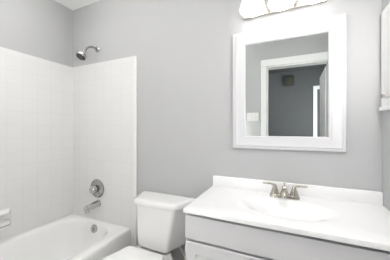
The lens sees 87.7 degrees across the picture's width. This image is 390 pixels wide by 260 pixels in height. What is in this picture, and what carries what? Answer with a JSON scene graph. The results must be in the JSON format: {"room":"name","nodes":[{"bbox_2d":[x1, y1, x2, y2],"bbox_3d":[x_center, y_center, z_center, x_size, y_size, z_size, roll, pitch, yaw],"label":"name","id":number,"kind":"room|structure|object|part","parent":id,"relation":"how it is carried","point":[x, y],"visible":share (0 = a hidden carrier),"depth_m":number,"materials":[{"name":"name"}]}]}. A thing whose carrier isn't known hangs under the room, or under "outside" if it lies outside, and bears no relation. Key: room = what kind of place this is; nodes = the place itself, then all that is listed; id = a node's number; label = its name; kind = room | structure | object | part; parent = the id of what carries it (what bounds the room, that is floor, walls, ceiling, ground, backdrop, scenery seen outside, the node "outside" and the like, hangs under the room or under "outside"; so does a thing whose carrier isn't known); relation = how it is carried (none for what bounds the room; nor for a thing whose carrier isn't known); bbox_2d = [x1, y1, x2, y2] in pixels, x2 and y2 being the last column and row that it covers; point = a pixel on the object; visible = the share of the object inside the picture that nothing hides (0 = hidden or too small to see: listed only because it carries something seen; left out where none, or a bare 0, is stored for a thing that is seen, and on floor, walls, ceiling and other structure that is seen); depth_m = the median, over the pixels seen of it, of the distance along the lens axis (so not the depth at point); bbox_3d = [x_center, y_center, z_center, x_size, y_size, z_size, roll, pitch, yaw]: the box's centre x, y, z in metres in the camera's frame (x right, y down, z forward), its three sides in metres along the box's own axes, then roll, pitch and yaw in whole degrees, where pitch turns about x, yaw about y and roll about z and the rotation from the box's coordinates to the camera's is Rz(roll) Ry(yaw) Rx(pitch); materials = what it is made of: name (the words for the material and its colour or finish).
{"room":"bathroom","nodes":[
{"label":"bathroom","id":0,"kind":"room"},
{"bbox_2d":[0,0,72,66],"bbox_3d":[-1.615,0.023,1.322,0.100,2.440,1.640,0,0,24],"label":"wall","id":1,"kind":"structure","parent":0,"point":[43,29],"depth_m":1.76,"materials":[{"name":"grey paint"}]},
{"bbox_2d":[0,208,10,231],"bbox_3d":[-1.429,0.688,1.486,0.088,0.160,0.153,0,0,24],"label":"soap dish","id":2,"kind":"object","parent":1,"relation":"attached to","point":[5,221],"visible":1,"depth_m":1.51,"materials":[{"name":"white ceramic"}]},
{"bbox_2d":[0,218,10,227],"bbox_3d":[-1.427,0.711,1.485,0.082,0.061,0.130,0,0,24],"label":"tray","id":3,"kind":"object","parent":2,"relation":"on","point":[4,222],"depth_m":1.51,"materials":[{"name":"white ceramic"}]},
{"bbox_2d":[0,47,72,241],"bbox_3d":[-1.541,0.312,1.354,0.008,1.862,1.520,0,0,24],"label":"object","id":4,"kind":"structure","parent":1,"relation":"attached to","point":[36,94],"depth_m":1.73,"materials":[{"name":"white tile"}]},
{"bbox_2d":[55,0,100,9],"bbox_3d":[-0.146,-1.247,0.749,3.250,0.100,1.680,0,0,24],"label":"ceiling","id":5,"kind":"structure","parent":0,"point":[71,4],"depth_m":1.94,"materials":[{"name":"white paint"}]},
{"bbox_2d":[73,0,381,259],"bbox_3d":[-0.109,0.023,1.599,2.620,2.440,0.100,0,0,24],"label":"wall","id":6,"kind":"structure","parent":0,"point":[183,49],"depth_m":1.46,"materials":[{"name":"grey paint"}]},
{"bbox_2d":[76,46,99,59],"bbox_3d":[-0.952,-0.689,1.808,0.084,0.178,0.211,0,0,24],"label":"shower","id":7,"kind":"object","parent":6,"relation":"attached to","point":[81,55],"visible":1,"depth_m":1.76,"materials":[{"name":"silver metal"}]},
{"bbox_2d":[84,200,100,212],"bbox_3d":[-0.926,0.696,1.826,0.066,0.078,0.140,0,0,24],"label":"tub spout","id":8,"kind":"object","parent":6,"relation":"attached to","point":[97,203],"visible":1,"depth_m":1.81,"materials":[{"name":"silver metal"}]},
{"bbox_2d":[89,179,103,197],"bbox_3d":[-0.925,0.553,1.863,0.172,0.172,0.071,0,0,24],"label":"shower valve","id":9,"kind":"object","parent":6,"relation":"attached to","point":[97,187],"visible":1,"depth_m":1.86,"materials":[{"name":"silver metal"}]},
{"bbox_3d":[-0.928,0.553,1.854,0.072,0.072,0.053,0,0,24],"label":"valve knob","id":10,"kind":"part","parent":9,"relation":"part of","materials":[{"name":"silver metal"}]},
{"bbox_2d":[73,56,133,245],"bbox_3d":[-0.872,0.312,1.882,0.779,1.862,0.008,0,0,24],"label":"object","id":11,"kind":"structure","parent":6,"relation":"attached to","point":[103,92],"depth_m":1.85,"materials":[{"name":"white tile"}]},
{"bbox_2d":[134,56,136,246],"bbox_3d":[-0.504,0.312,1.715,0.030,1.862,0.011,0,0,24],"label":"trim","id":12,"kind":"structure","parent":6,"relation":"attached to","point":[135,57],"depth_m":1.71,"materials":[{"name":"tile"}]},
{"bbox_2d":[240,0,327,19],"bbox_3d":[0.501,-0.786,1.175,0.476,0.145,0.170,0,0,24],"label":"vanity light","id":13,"kind":"object","parent":6,"relation":"attached to","point":[249,9],"visible":1,"depth_m":1.22,"materials":[{"name":"white glass"}]},
{"bbox_3d":[0.347,-0.784,1.231,0.146,0.141,0.146,0,0,24],"label":"lamp shade","id":14,"kind":"part","parent":13,"relation":"part of","materials":[{"name":"white glass"}]},
{"bbox_3d":[0.496,-0.784,1.164,0.146,0.141,0.146,0,0,24],"label":"lamp shade","id":15,"kind":"part","parent":13,"relation":"part of","materials":[{"name":"white glass"}]},
{"bbox_3d":[0.645,-0.784,1.097,0.146,0.141,0.146,0,0,24],"label":"lamp shade","id":16,"kind":"part","parent":13,"relation":"part of","materials":[{"name":"white glass"}]},
{"bbox_2d":[233,13,345,151],"bbox_3d":[0.541,-0.253,1.237,0.626,0.757,0.025,0,0,24],"label":"framed mirror","id":17,"kind":"object","parent":6,"relation":"attached to","point":[289,81],"visible":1,"depth_m":1.22,"materials":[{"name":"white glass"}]},
{"bbox_2d":[245,32,327,136],"bbox_3d":[0.545,-0.253,1.246,0.470,0.601,0.004,0,0,24],"label":"mirror glass","id":18,"kind":"object","parent":17,"relation":"attached to","point":[286,76],"depth_m":1.24,"materials":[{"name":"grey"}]},
{"bbox_2d":[213,175,382,205],"bbox_3d":[0.548,0.359,1.235,0.921,0.071,0.020,0,0,24],"label":"backsplash","id":19,"kind":"structure","parent":6,"relation":"attached to","point":[315,191],"depth_m":1.17,"materials":[{"name":"white stone"}]},
{"bbox_2d":[379,3,389,110],"bbox_3d":[0.870,-0.345,0.867,0.033,0.507,0.388,0,0,24],"label":"medicine cabinet","id":20,"kind":"object","parent":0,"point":[385,15],"visible":1,"depth_m":0.99,"materials":[{"name":"white paint"}]},
{"bbox_3d":[0.882,-0.356,0.867,0.012,0.401,0.294,0,0,24],"label":"door","id":21,"kind":"part","parent":20,"relation":"part of","materials":[{"name":"white paint"}]},
{"bbox_2d":[382,0,389,210],"bbox_3d":[0.708,0.023,0.343,0.100,2.440,1.520,0,0,24],"label":"wall","id":22,"kind":"structure","parent":0,"point":[385,114],"depth_m":1.01,"materials":[{"name":"grey paint"}]},
{"bbox_3d":[-0.519,1.293,-0.081,3.250,0.100,3.500,0,0,24],"label":"floor","id":23,"kind":"structure","parent":0,"visible":0},
{"bbox_2d":[0,214,130,259],"bbox_3d":[-1.192,1.043,1.193,0.760,0.398,1.510,0,0,24],"label":"bathtub","id":24,"kind":"object","parent":23,"relation":"on","point":[72,236],"visible":1,"depth_m":1.73,"materials":[{"name":"white ceramic"}]},
{"bbox_3d":[-0.909,0.897,1.831,0.072,0.071,0.033,0,0,24],"label":"overflow plate","id":25,"kind":"part","parent":24,"relation":"part of","materials":[{"name":"silver metal"}]},
{"bbox_2d":[101,190,194,259],"bbox_3d":[-0.348,0.867,1.231,0.472,0.752,0.723,0,0,24],"label":"toilet","id":26,"kind":"object","parent":23,"relation":"on","point":[160,216],"visible":0.9,"depth_m":1.37,"materials":[{"name":"white ceramic"}]},
{"bbox_3d":[-0.416,0.800,1.122,0.400,0.020,0.469,0,0,24],"label":"lid","id":27,"kind":"part","parent":26,"relation":"part of","materials":[{"name":"white plastic"}]},
{"bbox_3d":[-0.369,1.043,1.225,0.384,0.398,0.675,0,0,24],"label":"bowl","id":28,"kind":"part","parent":26,"relation":"part of","materials":[{"name":"white ceramic"}]},
{"bbox_3d":[-0.243,0.684,1.468,0.420,0.306,0.188,0,0,24],"label":"tank","id":29,"kind":"part","parent":26,"relation":"part of","materials":[{"name":"white ceramic"}]},
{"bbox_3d":[-0.243,0.512,1.464,0.472,0.042,0.212,0,0,24],"label":"tank lid","id":30,"kind":"part","parent":26,"relation":"part of","materials":[{"name":"white ceramic"}]},
{"bbox_2d":[185,213,389,259],"bbox_3d":[0.455,0.828,1.027,0.918,0.829,0.476,0,0,24],"label":"vanity cabinet","id":31,"kind":"object","parent":23,"relation":"on","point":[208,238],"visible":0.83,"depth_m":0.89,"materials":[{"name":"white wood"}]},
{"bbox_3d":[0.175,0.852,0.960,0.462,0.582,0.068,0,0,24],"label":"door","id":32,"kind":"part","parent":31,"relation":"part of","materials":[{"name":"white wood"}]},
{"bbox_2d":[183,175,389,251],"bbox_3d":[0.457,0.395,1.032,0.921,0.142,0.467,0,0,24],"label":"countertop","id":33,"kind":"structure","parent":31,"relation":"on","point":[359,217],"depth_m":1.02,"materials":[{"name":"white stone"}]},
{"bbox_2d":[263,182,307,199],"bbox_3d":[0.499,0.351,1.134,0.234,0.083,0.131,0,0,24],"label":"faucet","id":34,"kind":"object","parent":33,"relation":"on","point":[293,195],"visible":1,"depth_m":1.14,"materials":[{"name":"silver metal"}]},
{"bbox_3d":[0.468,0.349,1.190,0.050,0.055,0.050,0,0,24],"label":"handle","id":35,"kind":"part","parent":34,"relation":"part of","materials":[{"name":"silver metal"}]},
{"bbox_3d":[0.498,0.351,1.133,0.048,0.052,0.128,0,0,24],"label":"spout","id":36,"kind":"part","parent":34,"relation":"part of","materials":[{"name":"silver metal"}]},
{"bbox_3d":[0.515,0.384,1.169,0.160,0.018,0.054,0,0,24],"label":"plate","id":37,"kind":"part","parent":34,"relation":"part of","materials":[{"name":"silver metal"}]},
{"bbox_3d":[0.561,0.349,1.148,0.050,0.055,0.050,0,0,24],"label":"handle","id":38,"kind":"part","parent":34,"relation":"part of","materials":[{"name":"silver metal"}]},
{"bbox_3d":[0.590,0.325,1.135,0.068,0.021,0.015,0,0,24],"label":"lever","id":39,"kind":"part","parent":34,"relation":"part of","materials":[{"name":"silver metal"}]}
]}

